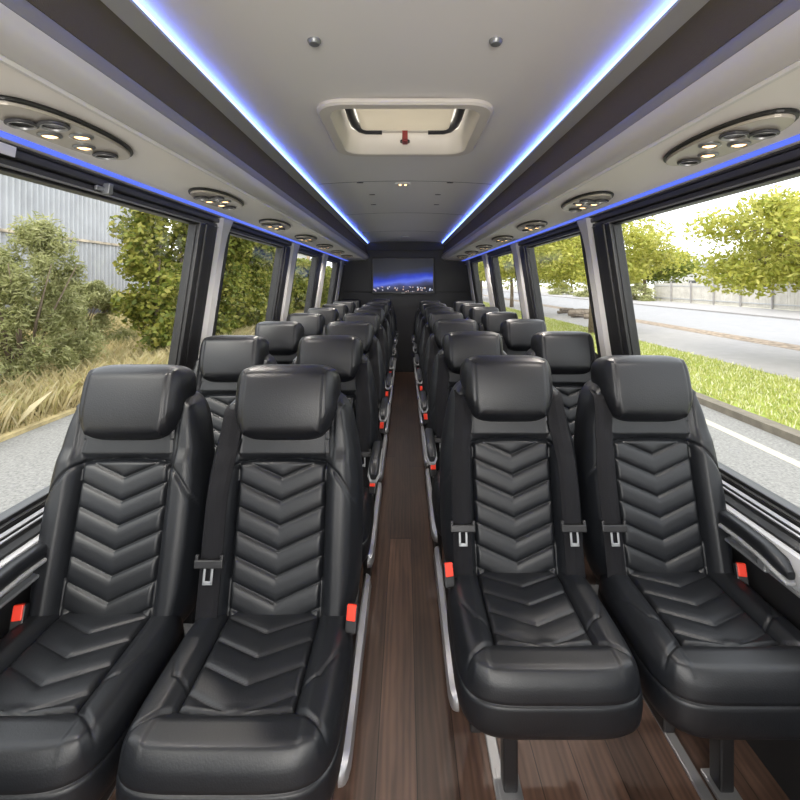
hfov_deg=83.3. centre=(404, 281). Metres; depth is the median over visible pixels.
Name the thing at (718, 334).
mulch
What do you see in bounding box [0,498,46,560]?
trim
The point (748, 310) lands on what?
footpath
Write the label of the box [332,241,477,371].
wall
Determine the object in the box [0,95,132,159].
console
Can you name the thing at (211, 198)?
air vent
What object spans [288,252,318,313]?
window
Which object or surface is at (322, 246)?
console
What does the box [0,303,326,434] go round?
dry grass
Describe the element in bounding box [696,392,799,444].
kerb
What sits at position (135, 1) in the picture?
light strip
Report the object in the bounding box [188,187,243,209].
console
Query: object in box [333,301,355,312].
seat
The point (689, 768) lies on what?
trim
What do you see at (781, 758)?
wall
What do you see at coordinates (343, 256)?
console
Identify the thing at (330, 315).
seat
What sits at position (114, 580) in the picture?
seat
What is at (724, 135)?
air vent
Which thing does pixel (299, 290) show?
ivy hedge
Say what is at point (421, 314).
seat
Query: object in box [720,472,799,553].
trim
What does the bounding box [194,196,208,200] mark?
air vent
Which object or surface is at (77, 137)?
light
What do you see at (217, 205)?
light
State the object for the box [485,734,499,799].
trim
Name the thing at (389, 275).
television
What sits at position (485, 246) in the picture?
console
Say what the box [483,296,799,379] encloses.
footpath
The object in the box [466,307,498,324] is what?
seat
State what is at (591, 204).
light
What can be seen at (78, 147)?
light
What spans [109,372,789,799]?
floor
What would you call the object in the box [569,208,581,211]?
air vent
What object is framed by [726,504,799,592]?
trim
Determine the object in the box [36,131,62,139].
light
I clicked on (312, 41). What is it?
dome
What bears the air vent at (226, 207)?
attached to the console at (213, 197)
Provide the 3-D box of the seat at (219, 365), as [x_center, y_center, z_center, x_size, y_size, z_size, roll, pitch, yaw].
[-0.850,0.872,2.017,0.482,1.216,0.700,0,0,0]
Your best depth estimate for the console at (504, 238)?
3.51 m
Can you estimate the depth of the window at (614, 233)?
2.14 m
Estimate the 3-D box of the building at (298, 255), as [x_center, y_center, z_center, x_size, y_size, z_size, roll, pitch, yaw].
[-17.000,-0.770,56.000,8.600,6.300,12.600,0,0,0]
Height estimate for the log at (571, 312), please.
0.351 m
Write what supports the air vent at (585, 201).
attached to the console at (589, 200)
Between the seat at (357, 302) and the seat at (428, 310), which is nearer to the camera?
the seat at (428, 310)
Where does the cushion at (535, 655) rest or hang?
on the seat at (531, 651)
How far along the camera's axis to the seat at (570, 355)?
2.35 m
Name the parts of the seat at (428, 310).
armrest, rail, backrest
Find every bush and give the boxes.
[0,210,109,388]
[0,354,23,431]
[34,277,136,344]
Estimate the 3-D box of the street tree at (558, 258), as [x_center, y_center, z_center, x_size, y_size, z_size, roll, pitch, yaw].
[8.295,-0.528,20.021,7.754,5.665,7.533,0,0,5]
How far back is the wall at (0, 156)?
3.68 m
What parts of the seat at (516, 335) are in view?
backrest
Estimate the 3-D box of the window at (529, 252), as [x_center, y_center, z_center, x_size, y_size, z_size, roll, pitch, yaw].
[1.077,0.201,3.090,0.204,0.972,1.180,0,0,0]
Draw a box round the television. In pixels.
[372,258,433,293]
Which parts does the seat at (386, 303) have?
backrest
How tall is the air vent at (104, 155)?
0.013 m
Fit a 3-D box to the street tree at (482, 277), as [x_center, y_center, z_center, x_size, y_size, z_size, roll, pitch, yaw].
[9.809,-1.143,58.399,11.854,6.895,12.143,0,0,27]
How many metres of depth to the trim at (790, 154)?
1.52 m
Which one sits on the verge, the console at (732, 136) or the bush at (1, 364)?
the bush at (1, 364)
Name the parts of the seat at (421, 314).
backrest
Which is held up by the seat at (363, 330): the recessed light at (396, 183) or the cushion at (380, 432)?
the cushion at (380, 432)
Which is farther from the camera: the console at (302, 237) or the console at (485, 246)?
the console at (485, 246)
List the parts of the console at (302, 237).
panel plate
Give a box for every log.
[559,308,573,310]
[569,310,588,314]
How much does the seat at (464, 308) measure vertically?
1.216 m
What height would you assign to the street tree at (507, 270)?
6.223 m
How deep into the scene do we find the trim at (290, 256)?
3.89 m
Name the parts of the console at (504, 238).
panel plate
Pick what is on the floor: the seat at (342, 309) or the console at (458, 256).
the seat at (342, 309)
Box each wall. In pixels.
[0,156,343,320]
[0,174,163,314]
[0,585,30,638]
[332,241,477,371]
[466,160,797,321]
[732,547,799,799]
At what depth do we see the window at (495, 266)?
5.05 m
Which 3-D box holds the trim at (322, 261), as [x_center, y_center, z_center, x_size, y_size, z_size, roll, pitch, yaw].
[-1.055,0.195,5.384,0.205,1.065,0.548,0,0,0]
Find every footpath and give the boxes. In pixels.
[482,288,799,317]
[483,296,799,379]
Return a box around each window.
[0,166,204,525]
[212,232,285,335]
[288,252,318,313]
[327,260,337,303]
[472,260,482,302]
[491,252,522,318]
[524,232,600,357]
[605,169,799,519]
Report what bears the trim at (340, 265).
attached to the wall at (0, 156)
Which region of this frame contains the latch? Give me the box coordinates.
[94,183,112,194]
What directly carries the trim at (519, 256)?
attached to the wall at (796, 160)
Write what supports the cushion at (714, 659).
on the seat at (717, 662)
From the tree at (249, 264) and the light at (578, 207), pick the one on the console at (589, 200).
the light at (578, 207)
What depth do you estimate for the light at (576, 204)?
1.94 m
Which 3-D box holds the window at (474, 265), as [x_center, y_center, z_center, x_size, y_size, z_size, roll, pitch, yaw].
[1.077,0.201,6.100,0.204,0.972,0.960,0,0,0]
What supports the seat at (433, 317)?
on the floor
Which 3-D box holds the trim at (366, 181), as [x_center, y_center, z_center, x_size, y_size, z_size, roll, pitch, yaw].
[0.000,-0.659,2.982,1.150,0.025,0.004,0,0,0]
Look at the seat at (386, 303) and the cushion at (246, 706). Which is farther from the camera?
the seat at (386, 303)
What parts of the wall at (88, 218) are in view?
wall rail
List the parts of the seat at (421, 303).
backrest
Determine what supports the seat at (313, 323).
on the floor
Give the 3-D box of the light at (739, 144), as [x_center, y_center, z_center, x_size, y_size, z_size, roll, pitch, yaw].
[0.809,-0.334,1.090,0.048,0.012,0.048,0,0,0]
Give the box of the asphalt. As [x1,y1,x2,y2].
[0,404,799,512]
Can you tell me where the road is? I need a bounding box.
[482,290,799,344]
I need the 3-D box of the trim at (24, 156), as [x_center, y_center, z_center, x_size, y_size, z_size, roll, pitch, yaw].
[-0.987,-0.312,2.900,0.037,0.056,9.000,0,0,0]
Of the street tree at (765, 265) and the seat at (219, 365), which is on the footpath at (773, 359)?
the street tree at (765, 265)
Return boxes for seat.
[0,364,214,799]
[116,364,370,799]
[183,335,276,622]
[254,321,305,363]
[286,313,326,335]
[292,335,382,581]
[307,308,341,324]
[322,304,348,320]
[326,321,388,499]
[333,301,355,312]
[341,299,361,307]
[343,313,392,441]
[354,308,394,404]
[361,304,395,384]
[367,301,396,369]
[372,299,397,358]
[412,301,440,367]
[413,303,446,381]
[414,307,453,399]
[416,312,463,431]
[419,319,477,485]
[424,331,506,559]
[433,355,642,799]
[453,301,474,311]
[459,303,485,318]
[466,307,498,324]
[478,312,517,332]
[499,319,546,354]
[525,331,599,584]
[573,355,799,799]
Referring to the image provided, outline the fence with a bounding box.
[654,281,799,309]
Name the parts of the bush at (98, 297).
stem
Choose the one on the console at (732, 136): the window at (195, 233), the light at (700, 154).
the light at (700, 154)
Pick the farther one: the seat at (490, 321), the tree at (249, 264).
the tree at (249, 264)
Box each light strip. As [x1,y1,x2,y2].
[133,0,364,239]
[445,0,676,239]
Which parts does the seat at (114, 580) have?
armrest, quilted panel, quilted panel, backrest, frame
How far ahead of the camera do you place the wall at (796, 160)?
3.68 m
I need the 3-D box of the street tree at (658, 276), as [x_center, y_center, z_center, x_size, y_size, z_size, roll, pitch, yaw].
[32.706,-1.412,61.884,14.281,7.435,14.018,0,0,26]
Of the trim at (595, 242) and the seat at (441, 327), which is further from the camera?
the seat at (441, 327)
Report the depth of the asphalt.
6.07 m
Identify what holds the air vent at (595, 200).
attached to the console at (589, 200)
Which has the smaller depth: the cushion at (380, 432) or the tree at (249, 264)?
the cushion at (380, 432)
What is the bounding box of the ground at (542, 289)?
[482,286,799,310]
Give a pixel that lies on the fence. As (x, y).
(690, 292)
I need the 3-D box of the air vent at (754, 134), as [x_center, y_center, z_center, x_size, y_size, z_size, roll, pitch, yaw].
[0.805,-0.332,1.010,0.058,0.013,0.058,0,0,0]
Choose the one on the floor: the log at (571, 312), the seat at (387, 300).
the seat at (387, 300)
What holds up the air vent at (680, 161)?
attached to the console at (732, 136)
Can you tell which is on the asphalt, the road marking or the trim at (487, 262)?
the road marking
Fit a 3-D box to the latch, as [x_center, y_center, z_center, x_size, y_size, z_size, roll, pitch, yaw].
[-0.969,-0.303,1.460,0.028,0.034,0.080,0,0,0]
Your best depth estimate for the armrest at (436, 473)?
2.02 m
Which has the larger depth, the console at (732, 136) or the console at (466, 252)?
the console at (466, 252)
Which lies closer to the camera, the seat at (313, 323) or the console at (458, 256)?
the seat at (313, 323)
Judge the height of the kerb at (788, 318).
0.240 m
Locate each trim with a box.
[0,140,345,264]
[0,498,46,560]
[0,535,38,598]
[184,218,232,369]
[275,243,299,320]
[311,253,328,307]
[327,181,482,183]
[332,260,343,303]
[464,144,799,264]
[466,260,477,302]
[481,253,498,308]
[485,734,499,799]
[510,243,534,318]
[577,218,623,356]
[642,695,713,799]
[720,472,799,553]
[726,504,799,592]
[769,573,799,597]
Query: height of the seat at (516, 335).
1.216 m
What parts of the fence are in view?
post, post, post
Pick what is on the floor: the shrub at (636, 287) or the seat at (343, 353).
the seat at (343, 353)
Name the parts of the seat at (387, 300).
backrest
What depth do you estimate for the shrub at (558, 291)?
80.84 m
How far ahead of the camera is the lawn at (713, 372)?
9.72 m
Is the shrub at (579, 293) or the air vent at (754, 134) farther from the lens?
the shrub at (579, 293)
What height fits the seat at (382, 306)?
1.216 m
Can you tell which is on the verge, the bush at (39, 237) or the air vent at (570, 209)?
the bush at (39, 237)
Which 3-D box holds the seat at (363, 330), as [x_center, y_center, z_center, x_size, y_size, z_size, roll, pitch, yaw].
[-0.357,0.872,2.905,0.522,1.216,0.885,0,0,0]
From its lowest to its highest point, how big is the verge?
0.160 m
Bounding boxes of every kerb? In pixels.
[482,289,799,320]
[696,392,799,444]
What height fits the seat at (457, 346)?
1.216 m
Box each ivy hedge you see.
[290,257,330,312]
[325,264,331,297]
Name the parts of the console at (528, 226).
panel plate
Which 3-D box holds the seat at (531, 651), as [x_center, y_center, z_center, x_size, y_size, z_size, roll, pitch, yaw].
[0.361,0.872,1.490,0.491,1.216,0.881,0,0,0]
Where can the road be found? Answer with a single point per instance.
(765, 328)
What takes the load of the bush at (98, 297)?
on the verge
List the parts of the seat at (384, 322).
backrest, rail, armrest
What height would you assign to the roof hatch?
0.108 m
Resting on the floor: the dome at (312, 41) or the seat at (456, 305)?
the seat at (456, 305)
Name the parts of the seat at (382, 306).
backrest, armrest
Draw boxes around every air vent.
[3,118,38,129]
[37,120,70,131]
[92,151,118,159]
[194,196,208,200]
[209,196,224,200]
[222,206,235,209]
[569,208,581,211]
[579,199,593,203]
[594,199,608,202]
[677,158,700,165]
[718,130,749,140]
[748,129,779,139]
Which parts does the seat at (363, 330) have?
backrest, rail, armrest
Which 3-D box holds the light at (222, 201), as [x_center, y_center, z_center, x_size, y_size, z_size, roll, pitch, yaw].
[-0.751,-0.337,1.880,0.048,0.012,0.048,0,0,0]
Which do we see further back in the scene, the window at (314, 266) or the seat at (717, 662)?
the window at (314, 266)
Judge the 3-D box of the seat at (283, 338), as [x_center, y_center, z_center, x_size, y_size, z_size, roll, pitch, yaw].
[-0.850,0.872,2.817,0.482,1.216,0.700,0,0,0]
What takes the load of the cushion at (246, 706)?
on the seat at (259, 699)
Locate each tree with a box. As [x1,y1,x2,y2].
[107,206,300,354]
[478,240,584,289]
[478,270,507,298]
[479,267,513,306]
[510,215,696,333]
[626,245,705,294]
[682,185,799,298]
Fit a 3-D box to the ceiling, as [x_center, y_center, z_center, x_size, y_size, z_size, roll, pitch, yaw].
[0.000,-0.681,2.925,1.320,0.079,9.050,0,0,0]
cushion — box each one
[0,614,184,799]
[116,614,353,799]
[361,486,373,563]
[378,430,382,448]
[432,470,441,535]
[447,572,642,739]
[598,572,799,739]
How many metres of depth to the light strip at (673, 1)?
1.41 m
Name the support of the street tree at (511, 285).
on the footpath at (773, 359)
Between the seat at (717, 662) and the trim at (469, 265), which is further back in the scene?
the trim at (469, 265)
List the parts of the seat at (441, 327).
armrest, rail, backrest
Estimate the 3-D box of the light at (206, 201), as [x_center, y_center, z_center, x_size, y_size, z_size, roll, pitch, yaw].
[-0.809,-0.334,1.860,0.048,0.012,0.048,0,0,0]
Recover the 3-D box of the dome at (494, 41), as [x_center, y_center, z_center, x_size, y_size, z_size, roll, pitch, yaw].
[0.250,-0.659,1.240,0.038,0.014,0.038,0,0,0]
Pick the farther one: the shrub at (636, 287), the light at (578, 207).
the shrub at (636, 287)
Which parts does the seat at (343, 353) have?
backrest, quilted panel, latch plate, rail, armrest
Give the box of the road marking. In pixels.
[705,419,799,467]
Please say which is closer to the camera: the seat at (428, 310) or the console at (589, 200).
the console at (589, 200)
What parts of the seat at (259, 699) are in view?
latch plate, quilted panel, quilted panel, backrest, rail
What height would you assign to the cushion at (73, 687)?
0.171 m
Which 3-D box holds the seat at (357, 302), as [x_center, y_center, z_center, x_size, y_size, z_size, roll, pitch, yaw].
[-0.850,0.872,6.817,0.482,1.216,0.700,0,0,0]
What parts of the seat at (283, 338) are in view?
backrest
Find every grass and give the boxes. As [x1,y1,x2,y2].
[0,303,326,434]
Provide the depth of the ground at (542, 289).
127.59 m
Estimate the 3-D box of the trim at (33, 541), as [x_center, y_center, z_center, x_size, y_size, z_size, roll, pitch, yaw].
[-1.080,0.792,2.900,0.040,0.095,9.000,0,0,0]
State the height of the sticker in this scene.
0.025 m
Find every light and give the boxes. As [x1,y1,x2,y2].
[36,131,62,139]
[69,133,93,141]
[72,144,95,151]
[203,200,215,202]
[215,204,226,206]
[219,200,230,202]
[395,182,410,185]
[573,203,584,205]
[577,206,587,208]
[588,203,599,205]
[697,151,718,158]
[698,142,720,149]
[727,140,750,148]
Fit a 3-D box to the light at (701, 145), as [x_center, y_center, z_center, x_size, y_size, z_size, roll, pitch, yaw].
[0.751,-0.337,1.110,0.048,0.012,0.048,0,0,0]
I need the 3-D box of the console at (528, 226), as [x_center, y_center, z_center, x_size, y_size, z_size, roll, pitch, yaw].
[0.782,-0.342,2.785,0.149,0.033,0.410,0,0,3]
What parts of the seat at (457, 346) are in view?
armrest, rail, latch plate, backrest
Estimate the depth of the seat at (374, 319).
3.77 m
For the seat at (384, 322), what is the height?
1.216 m
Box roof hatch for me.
[317,98,492,156]
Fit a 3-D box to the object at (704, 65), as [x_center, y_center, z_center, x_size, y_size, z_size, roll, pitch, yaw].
[0.793,-0.485,2.897,0.390,0.289,8.995,0,0,0]
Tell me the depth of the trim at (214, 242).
2.33 m
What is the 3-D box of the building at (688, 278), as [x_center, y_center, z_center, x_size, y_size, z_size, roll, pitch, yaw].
[46.000,-0.720,64.000,8.600,6.200,18.600,0,0,0]
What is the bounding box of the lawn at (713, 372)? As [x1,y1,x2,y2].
[489,304,799,430]
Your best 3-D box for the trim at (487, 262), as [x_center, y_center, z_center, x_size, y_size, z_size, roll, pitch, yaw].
[1.055,0.195,5.384,0.205,1.065,0.548,0,0,0]
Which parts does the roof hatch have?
latch arm, lid, lid panel, handle, latch arm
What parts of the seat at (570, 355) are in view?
backrest, quilted panel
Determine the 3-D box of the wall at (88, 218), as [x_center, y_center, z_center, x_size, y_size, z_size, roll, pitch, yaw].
[-18.990,-1.620,14.700,0.260,8.000,41.400,0,0,0]
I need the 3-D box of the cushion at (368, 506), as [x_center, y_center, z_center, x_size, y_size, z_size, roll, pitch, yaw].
[-0.372,1.010,1.912,0.470,0.171,0.489,0,0,0]
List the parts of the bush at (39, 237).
stem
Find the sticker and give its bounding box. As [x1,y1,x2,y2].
[0,142,16,156]
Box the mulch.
[483,295,799,350]
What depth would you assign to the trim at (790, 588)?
1.24 m
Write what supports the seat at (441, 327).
on the floor
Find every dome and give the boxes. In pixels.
[307,37,320,46]
[489,37,502,46]
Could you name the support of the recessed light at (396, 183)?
in the ceiling
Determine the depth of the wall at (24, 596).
1.25 m
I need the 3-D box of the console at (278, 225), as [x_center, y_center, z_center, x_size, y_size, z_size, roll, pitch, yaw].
[-0.782,-0.342,2.720,0.148,0.033,0.410,0,0,1]
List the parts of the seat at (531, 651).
rail, latch plate, frame, leg, foot plate, backrest, quilted panel, quilted panel, latch plate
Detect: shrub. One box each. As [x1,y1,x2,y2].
[546,281,574,294]
[572,284,588,296]
[630,282,660,300]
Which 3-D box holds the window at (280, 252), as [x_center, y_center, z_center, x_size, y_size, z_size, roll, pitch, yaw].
[-1.077,0.201,3.090,0.204,0.972,1.180,0,0,0]
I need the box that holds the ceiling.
[137,0,672,242]
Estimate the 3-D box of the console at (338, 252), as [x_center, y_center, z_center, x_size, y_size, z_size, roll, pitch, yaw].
[-0.782,-0.342,5.225,0.148,0.033,0.410,0,0,1]
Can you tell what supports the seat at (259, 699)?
on the floor
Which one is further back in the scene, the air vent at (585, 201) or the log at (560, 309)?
the log at (560, 309)
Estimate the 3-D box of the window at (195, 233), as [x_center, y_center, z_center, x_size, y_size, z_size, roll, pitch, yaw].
[-1.077,0.201,1.310,0.204,0.972,1.780,0,0,0]
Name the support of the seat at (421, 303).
on the floor
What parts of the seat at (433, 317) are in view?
armrest, rail, backrest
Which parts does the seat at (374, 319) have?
backrest, rail, armrest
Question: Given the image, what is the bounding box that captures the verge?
[0,401,79,441]
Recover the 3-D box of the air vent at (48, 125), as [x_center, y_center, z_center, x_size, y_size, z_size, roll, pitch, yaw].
[-0.753,-0.335,0.965,0.058,0.013,0.058,0,0,0]
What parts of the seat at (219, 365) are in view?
leg, quilted panel, backrest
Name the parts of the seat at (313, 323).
backrest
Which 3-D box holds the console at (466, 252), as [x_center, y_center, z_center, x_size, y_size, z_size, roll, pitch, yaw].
[0.782,-0.342,5.290,0.149,0.033,0.410,0,0,3]
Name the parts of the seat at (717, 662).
latch plate, frame, backrest, quilted panel, quilted panel, foot plate, leg, armrest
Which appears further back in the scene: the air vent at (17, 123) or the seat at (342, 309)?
the seat at (342, 309)
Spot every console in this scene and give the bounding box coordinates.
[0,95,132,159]
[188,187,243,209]
[259,219,290,230]
[294,234,316,241]
[316,244,332,249]
[331,250,343,254]
[341,255,352,257]
[457,255,467,258]
[465,251,477,254]
[476,244,492,249]
[492,235,513,242]
[516,220,547,231]
[561,191,613,211]
[663,108,799,165]
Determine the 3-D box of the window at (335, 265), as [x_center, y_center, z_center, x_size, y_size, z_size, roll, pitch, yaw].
[-1.077,0.201,6.100,0.204,0.972,0.960,0,0,0]

